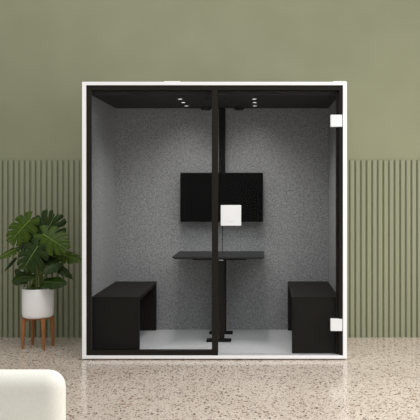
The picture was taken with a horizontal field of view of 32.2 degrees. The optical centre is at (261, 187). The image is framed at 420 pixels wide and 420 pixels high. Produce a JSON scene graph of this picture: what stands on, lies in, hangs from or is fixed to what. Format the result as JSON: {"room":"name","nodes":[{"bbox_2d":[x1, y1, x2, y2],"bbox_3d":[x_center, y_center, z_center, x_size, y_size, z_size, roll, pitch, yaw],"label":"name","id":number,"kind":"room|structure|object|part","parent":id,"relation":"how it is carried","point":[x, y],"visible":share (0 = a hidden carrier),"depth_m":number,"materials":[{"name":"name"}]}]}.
{"room":"office","nodes":[
{"label":"office","id":0,"kind":"room"},
{"bbox_2d":[0,0,419,159],"bbox_3d":[-0.144,-0.774,7.210,10.500,4.400,0.580,0,0,0],"label":"wall","id":1,"kind":"structure","parent":0,"point":[48,48],"depth_m":6.92,"materials":[{"name":"green paint"}]},
{"bbox_2d":[0,160,81,337],"bbox_3d":[-3.137,0.581,6.908,2.914,1.690,0.026,0,0,0],"label":"wall paneling","id":2,"kind":"structure","parent":1,"relation":"attached to","point":[36,186],"depth_m":6.89,"materials":[{"name":"green paint"}]},
{"bbox_2d":[347,160,419,337],"bbox_3d":[2.113,0.581,6.908,2.787,1.690,0.026,0,0,0],"label":"wall paneling","id":3,"kind":"structure","parent":1,"relation":"attached to","point":[383,196],"depth_m":6.89,"materials":[{"name":"green paint"}]},
{"bbox_2d":[0,337,419,419],"bbox_3d":[-0.144,1.476,3.300,10.500,0.100,8.600,0,0,0],"label":"floor","id":4,"kind":"structure","parent":0,"point":[379,378],"depth_m":5.23,"materials":[{"name":"stone"}]},
{"bbox_2d":[0,369,65,419],"bbox_3d":[-1.168,1.044,2.360,0.902,0.763,0.680,0,0,0],"label":"armchair","id":5,"kind":"object","parent":4,"relation":"on","point":[25,394],"visible":1,"depth_m":2.57,"materials":[{"name":"beige fabric"}]},
{"bbox_2d":[21,315,53,349],"bbox_3d":[-2.007,1.289,6.485,0.228,0.273,0.206,0,0,11],"label":"plant stand","id":6,"kind":"object","parent":4,"relation":"on","point":[23,320],"visible":0.77,"depth_m":6.41,"materials":[{"name":"brown wood"}]},
{"bbox_3d":[-2.113,1.289,6.421,0.042,0.273,0.042,0,0,10],"label":"leg","id":7,"kind":"part","parent":6,"relation":"part of","materials":[{"name":"brown wood"}]},
{"bbox_3d":[-2.083,1.289,6.583,0.042,0.273,0.042,0,0,10],"label":"leg","id":8,"kind":"part","parent":6,"relation":"part of","materials":[{"name":"brown wood"}]},
{"bbox_2d":[0,209,81,318],"bbox_3d":[-1.954,0.673,6.413,0.666,0.964,0.386,0,0,22],"label":"potted plant","id":9,"kind":"object","parent":6,"relation":"on","point":[43,240],"visible":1,"depth_m":6.37,"materials":[{"name":"green plant"}]},
{"bbox_3d":[-2.007,1.024,6.485,0.277,0.262,0.277,0,0,0],"label":"pot","id":10,"kind":"part","parent":9,"relation":"part of","materials":[{"name":"white ceramic"}]},
{"bbox_3d":[-1.931,1.289,6.387,0.042,0.273,0.042,0,0,10],"label":"leg","id":11,"kind":"part","parent":6,"relation":"part of","materials":[{"name":"brown wood"}]},
{"bbox_3d":[-1.901,1.289,6.549,0.042,0.273,0.042,0,0,10],"label":"leg","id":12,"kind":"part","parent":6,"relation":"part of","materials":[{"name":"brown wood"}]},
{"bbox_2d":[82,81,346,358],"bbox_3d":[-0.394,0.270,6.570,2.196,2.312,1.160,0,0,0],"label":"booth","id":13,"kind":"object","parent":4,"relation":"on","point":[138,138],"visible":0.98,"depth_m":7.10,"materials":[{"name":"white paint"}]},
{"bbox_3d":[-1.446,0.289,6.574,0.023,2.202,1.049,0,0,0],"label":"panel","id":14,"kind":"part","parent":13,"relation":"part of","materials":[{"name":"grey fabric"}]},
{"bbox_2d":[92,281,156,348],"bbox_3d":[-1.232,1.152,6.588,0.402,0.474,1.015,0,0,0],"label":"bench","id":15,"kind":"object","parent":13,"relation":"on","point":[121,310],"visible":0.89,"depth_m":6.08,"materials":[{"name":"black laminate"}]},
{"bbox_3d":[-1.232,1.160,6.103,0.400,0.458,0.040,0,0,0],"label":"panel","id":16,"kind":"part","parent":15,"relation":"part of","materials":[{"name":"black laminate"}]},
{"bbox_3d":[-1.232,0.923,6.588,0.402,0.016,1.015,0,0,0],"label":"seat","id":17,"kind":"part","parent":15,"relation":"part of","materials":[{"name":"black fabric"}]},
{"bbox_3d":[-1.232,1.160,7.072,0.400,0.458,0.040,0,0,0],"label":"panel","id":18,"kind":"part","parent":15,"relation":"part of","materials":[{"name":"black laminate"}]},
{"bbox_3d":[-0.394,1.391,6.552,2.128,0.003,1.096,0,0,0],"label":"floor panel","id":19,"kind":"part","parent":13,"relation":"part of","materials":[{"name":"white"}]},
{"bbox_3d":[-0.394,-0.816,6.587,2.128,0.070,1.024,0,0,0],"label":"ceiling panel","id":20,"kind":"part","parent":13,"relation":"part of","materials":[{"name":"black fabric"}]},
{"bbox_2d":[172,251,263,341],"bbox_3d":[-0.393,1.003,6.782,0.826,0.771,0.605,0,0,0],"label":"desk","id":21,"kind":"object","parent":13,"relation":"on","point":[223,256],"visible":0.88,"depth_m":6.54,"materials":[{"name":"black metal"}]},
{"bbox_3d":[-0.391,0.649,6.795,0.485,0.022,0.350,0,0,0],"label":"under frame","id":22,"kind":"part","parent":21,"relation":"part of","materials":[{"name":"black metal"}]},
{"bbox_3d":[-0.391,1.019,6.567,0.100,0.703,0.045,0,0,0],"label":"leg","id":23,"kind":"part","parent":21,"relation":"part of","materials":[{"name":"black metal"}]},
{"bbox_3d":[-0.391,1.019,6.918,0.100,0.703,0.045,0,0,0],"label":"leg","id":24,"kind":"part","parent":21,"relation":"part of","materials":[{"name":"black metal"}]},
{"bbox_2d":[180,173,262,250],"bbox_3d":[-0.390,0.234,7.044,0.800,0.764,0.110,0,0,0],"label":"wall screen","id":25,"kind":"object","parent":13,"relation":"attached to","point":[245,190],"visible":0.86,"depth_m":6.99,"materials":[{"name":"black plastic"}]},
{"bbox_3d":[-0.394,0.270,7.112,2.128,2.243,0.024,0,0,0],"label":"panel","id":26,"kind":"part","parent":13,"relation":"part of","materials":[{"name":"grey fabric"}]},
{"bbox_3d":[-0.258,0.228,6.021,0.168,0.170,0.062,0,0,0],"label":"lock plate","id":27,"kind":"part","parent":13,"relation":"part of","materials":[{"name":"white paint"}]},
{"bbox_2d":[288,281,335,352],"bbox_3d":[0.450,1.152,6.588,0.396,0.474,1.015,0,0,0],"label":"bench","id":28,"kind":"object","parent":13,"relation":"on","point":[311,304],"visible":0.86,"depth_m":6.08,"materials":[{"name":"black laminate"}]},
{"bbox_3d":[0.450,1.160,7.072,0.394,0.458,0.040,0,0,0],"label":"panel","id":29,"kind":"part","parent":28,"relation":"part of","materials":[{"name":"black laminate"}]},
{"bbox_3d":[0.450,0.923,6.588,0.396,0.016,1.015,0,0,0],"label":"seat","id":30,"kind":"part","parent":28,"relation":"part of","materials":[{"name":"black fabric"}]},
{"bbox_3d":[0.450,1.160,6.103,0.394,0.458,0.040,0,0,0],"label":"panel","id":31,"kind":"part","parent":28,"relation":"part of","materials":[{"name":"black laminate"}]},
{"bbox_3d":[0.660,0.289,6.595,0.021,2.202,1.009,0,0,0],"label":"panel","id":32,"kind":"part","parent":13,"relation":"part of","materials":[{"name":"grey fabric"}]}
]}

